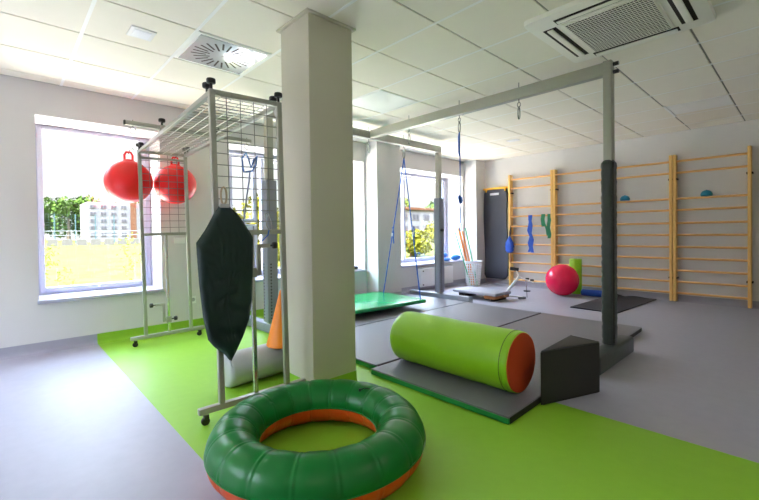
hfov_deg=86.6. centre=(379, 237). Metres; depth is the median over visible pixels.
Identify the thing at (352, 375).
baseboard
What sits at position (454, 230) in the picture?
stick
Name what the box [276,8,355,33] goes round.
trim
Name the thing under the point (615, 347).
frame
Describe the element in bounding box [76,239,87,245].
concrete barrier
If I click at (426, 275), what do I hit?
radiator
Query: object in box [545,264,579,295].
exercise ball
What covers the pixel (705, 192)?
dome
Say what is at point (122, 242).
concrete barrier
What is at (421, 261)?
window
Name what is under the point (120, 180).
ball
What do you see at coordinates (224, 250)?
hanging bag
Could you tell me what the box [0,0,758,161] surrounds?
ceiling
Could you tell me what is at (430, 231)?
bush
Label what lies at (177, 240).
blank plate
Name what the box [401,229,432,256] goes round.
bush
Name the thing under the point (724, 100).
recessed light
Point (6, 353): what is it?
baseboard
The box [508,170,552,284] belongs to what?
wall bars
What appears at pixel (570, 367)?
wedge
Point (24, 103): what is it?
wall
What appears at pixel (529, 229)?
strap
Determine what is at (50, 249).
sapling
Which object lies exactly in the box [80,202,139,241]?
apartment block
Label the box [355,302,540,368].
mat
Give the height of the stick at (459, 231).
1.157 m
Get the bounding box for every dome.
[620,195,629,200]
[700,190,712,195]
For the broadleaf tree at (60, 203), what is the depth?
102.80 m
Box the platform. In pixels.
[355,158,425,313]
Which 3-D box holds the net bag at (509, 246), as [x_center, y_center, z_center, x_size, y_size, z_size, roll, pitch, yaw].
[2.559,0.137,7.921,0.111,0.729,0.188,-1,1,-43]
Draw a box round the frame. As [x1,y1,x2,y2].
[247,59,633,374]
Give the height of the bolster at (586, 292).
0.105 m
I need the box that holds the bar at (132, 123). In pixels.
[123,118,250,149]
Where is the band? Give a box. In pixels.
[541,214,550,237]
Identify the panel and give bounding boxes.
[126,25,156,41]
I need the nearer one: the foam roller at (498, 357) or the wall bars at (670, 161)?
the foam roller at (498, 357)
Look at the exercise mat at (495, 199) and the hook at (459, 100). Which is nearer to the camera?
the hook at (459, 100)
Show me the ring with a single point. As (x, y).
(238, 466)
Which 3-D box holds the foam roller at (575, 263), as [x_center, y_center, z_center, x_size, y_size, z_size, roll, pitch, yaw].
[3.391,0.670,6.961,0.196,0.601,0.196,-1,1,-43]
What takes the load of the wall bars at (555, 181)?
attached to the wall at (731, 138)
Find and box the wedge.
[541,335,599,404]
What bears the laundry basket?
on the floor
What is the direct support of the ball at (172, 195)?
hanging from the wire rack
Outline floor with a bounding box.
[0,283,758,499]
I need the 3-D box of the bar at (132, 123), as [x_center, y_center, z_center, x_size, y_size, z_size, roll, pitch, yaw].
[-1.617,-0.903,3.503,1.048,0.162,0.052,-1,1,-43]
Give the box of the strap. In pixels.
[527,215,533,252]
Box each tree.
[44,197,59,236]
[47,196,90,238]
[70,194,99,234]
[400,197,408,206]
[425,201,433,207]
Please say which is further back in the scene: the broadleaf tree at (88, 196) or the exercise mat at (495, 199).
the broadleaf tree at (88, 196)
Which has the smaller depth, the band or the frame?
the frame
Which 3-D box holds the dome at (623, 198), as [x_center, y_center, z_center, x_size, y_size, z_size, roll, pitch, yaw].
[3.975,-0.634,6.521,0.140,0.091,0.140,-1,1,-43]
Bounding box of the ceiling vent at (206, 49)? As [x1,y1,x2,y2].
[174,30,271,74]
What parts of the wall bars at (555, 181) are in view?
post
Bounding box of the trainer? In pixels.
[453,267,533,300]
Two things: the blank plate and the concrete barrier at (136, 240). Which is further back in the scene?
the concrete barrier at (136, 240)
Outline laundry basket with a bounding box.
[464,260,481,285]
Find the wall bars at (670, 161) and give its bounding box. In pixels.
[616,155,672,300]
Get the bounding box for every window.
[35,124,164,303]
[229,150,366,282]
[400,173,462,267]
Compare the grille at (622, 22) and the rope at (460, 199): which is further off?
the rope at (460, 199)
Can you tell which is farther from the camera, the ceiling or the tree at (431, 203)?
the tree at (431, 203)
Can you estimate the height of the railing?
2.400 m
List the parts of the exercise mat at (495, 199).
hanging rail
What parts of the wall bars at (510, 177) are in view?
post, post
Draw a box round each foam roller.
[390,311,534,392]
[569,258,581,293]
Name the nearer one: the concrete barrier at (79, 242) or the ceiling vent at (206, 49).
the ceiling vent at (206, 49)
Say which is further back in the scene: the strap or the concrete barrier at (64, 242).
the concrete barrier at (64, 242)
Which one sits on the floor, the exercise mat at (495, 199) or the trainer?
the trainer
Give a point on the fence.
(54, 222)
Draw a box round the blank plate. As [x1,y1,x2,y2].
[174,237,184,243]
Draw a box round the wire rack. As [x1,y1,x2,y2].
[130,77,305,425]
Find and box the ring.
[203,379,425,499]
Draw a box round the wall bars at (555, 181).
[553,169,601,287]
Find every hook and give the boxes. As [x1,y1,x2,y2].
[408,115,410,143]
[458,100,460,131]
[517,83,520,118]
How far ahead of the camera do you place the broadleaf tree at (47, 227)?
107.72 m
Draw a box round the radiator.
[418,265,452,286]
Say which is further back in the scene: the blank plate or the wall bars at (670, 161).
the wall bars at (670, 161)
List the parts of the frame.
post, post, post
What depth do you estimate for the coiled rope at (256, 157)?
2.46 m
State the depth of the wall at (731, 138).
6.29 m
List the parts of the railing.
rail, rail, rail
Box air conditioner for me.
[524,0,715,62]
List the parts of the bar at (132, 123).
clamp knob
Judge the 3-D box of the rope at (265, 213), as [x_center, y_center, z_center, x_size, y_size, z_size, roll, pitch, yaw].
[-0.712,-0.065,2.549,0.076,0.182,0.008,-1,1,-43]
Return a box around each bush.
[233,194,279,265]
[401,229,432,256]
[423,221,433,242]
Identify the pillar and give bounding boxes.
[281,12,355,380]
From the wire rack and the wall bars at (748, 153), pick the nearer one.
the wire rack
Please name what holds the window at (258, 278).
in the wall at (24, 103)
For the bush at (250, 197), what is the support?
on the ground
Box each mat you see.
[355,294,464,326]
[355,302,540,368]
[371,313,641,424]
[483,186,508,278]
[570,294,656,312]
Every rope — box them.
[241,153,257,223]
[262,213,272,240]
[458,132,462,230]
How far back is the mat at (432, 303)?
5.45 m
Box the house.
[405,207,433,237]
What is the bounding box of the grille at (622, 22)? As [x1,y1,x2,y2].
[561,0,674,52]
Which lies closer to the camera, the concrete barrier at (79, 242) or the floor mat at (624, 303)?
the floor mat at (624, 303)
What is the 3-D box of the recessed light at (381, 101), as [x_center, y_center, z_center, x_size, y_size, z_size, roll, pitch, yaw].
[0.022,-1.519,4.537,0.568,0.007,0.568,-1,1,-43]
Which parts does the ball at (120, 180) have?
handle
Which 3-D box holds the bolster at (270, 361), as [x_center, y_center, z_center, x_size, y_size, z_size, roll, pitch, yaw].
[-0.793,0.946,3.197,0.246,0.246,0.912,0,1,43]
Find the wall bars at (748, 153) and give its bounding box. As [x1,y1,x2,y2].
[672,146,753,307]
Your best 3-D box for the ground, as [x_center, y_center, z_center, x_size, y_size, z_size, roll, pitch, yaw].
[-28.168,0.367,117.616,260.000,0.160,196.000,-1,1,-43]
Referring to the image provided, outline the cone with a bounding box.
[266,290,282,348]
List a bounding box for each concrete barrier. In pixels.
[46,240,57,245]
[61,240,72,245]
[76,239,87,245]
[90,239,100,244]
[104,239,114,244]
[117,239,126,244]
[129,238,139,243]
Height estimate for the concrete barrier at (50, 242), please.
0.950 m
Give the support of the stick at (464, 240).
in the laundry basket
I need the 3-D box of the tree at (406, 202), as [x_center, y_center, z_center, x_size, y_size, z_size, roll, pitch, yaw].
[3.634,-7.575,118.544,13.539,15.060,9.895,-1,1,-43]
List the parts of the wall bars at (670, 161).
post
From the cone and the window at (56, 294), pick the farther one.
the window at (56, 294)
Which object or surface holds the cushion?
on the window at (421, 261)
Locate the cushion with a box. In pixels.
[451,255,460,259]
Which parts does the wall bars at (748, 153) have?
post, post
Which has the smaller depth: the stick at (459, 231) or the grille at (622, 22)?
the grille at (622, 22)
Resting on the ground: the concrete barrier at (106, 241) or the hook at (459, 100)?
the concrete barrier at (106, 241)
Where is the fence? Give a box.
[46,214,114,243]
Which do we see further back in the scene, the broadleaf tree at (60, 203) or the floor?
the broadleaf tree at (60, 203)
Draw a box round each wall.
[0,74,485,347]
[485,119,758,300]
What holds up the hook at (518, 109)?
hanging from the frame
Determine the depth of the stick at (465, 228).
7.98 m
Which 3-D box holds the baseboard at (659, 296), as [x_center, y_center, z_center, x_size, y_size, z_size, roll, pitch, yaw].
[4.586,0.919,6.005,0.045,0.100,6.870,-1,1,-43]
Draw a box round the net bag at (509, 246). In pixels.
[505,226,513,262]
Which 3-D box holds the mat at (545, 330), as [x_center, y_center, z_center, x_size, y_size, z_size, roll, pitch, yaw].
[1.410,1.014,3.711,2.960,0.044,1.168,-1,1,-43]
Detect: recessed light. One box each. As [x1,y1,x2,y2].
[352,90,416,112]
[667,95,733,114]
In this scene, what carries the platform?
hanging from the hook
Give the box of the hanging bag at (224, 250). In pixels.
[196,186,252,366]
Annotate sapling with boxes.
[45,238,74,285]
[117,232,140,280]
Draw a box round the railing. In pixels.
[44,230,139,242]
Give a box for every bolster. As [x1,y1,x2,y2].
[224,343,282,387]
[581,289,601,296]
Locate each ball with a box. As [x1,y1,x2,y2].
[103,148,152,202]
[153,156,196,203]
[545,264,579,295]
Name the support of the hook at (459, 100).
hanging from the frame
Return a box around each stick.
[454,230,469,282]
[458,228,471,284]
[461,231,473,284]
[465,228,476,282]
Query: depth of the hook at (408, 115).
4.98 m
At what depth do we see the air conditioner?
2.77 m
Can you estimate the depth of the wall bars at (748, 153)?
5.71 m
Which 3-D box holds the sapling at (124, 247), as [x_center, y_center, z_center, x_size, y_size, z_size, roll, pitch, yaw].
[-4.966,0.652,8.186,0.678,1.522,0.468,-1,1,-43]
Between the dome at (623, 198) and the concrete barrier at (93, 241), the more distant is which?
the concrete barrier at (93, 241)
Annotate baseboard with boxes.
[0,278,485,360]
[290,370,356,380]
[486,278,758,308]
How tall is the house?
6.850 m
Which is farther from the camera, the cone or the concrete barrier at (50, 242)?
the concrete barrier at (50, 242)
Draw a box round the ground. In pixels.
[45,238,433,294]
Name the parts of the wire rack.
post, post, rail, post, clamp knob, clamp knob, post, rail, post, clamp knob, knob, clamp knob, post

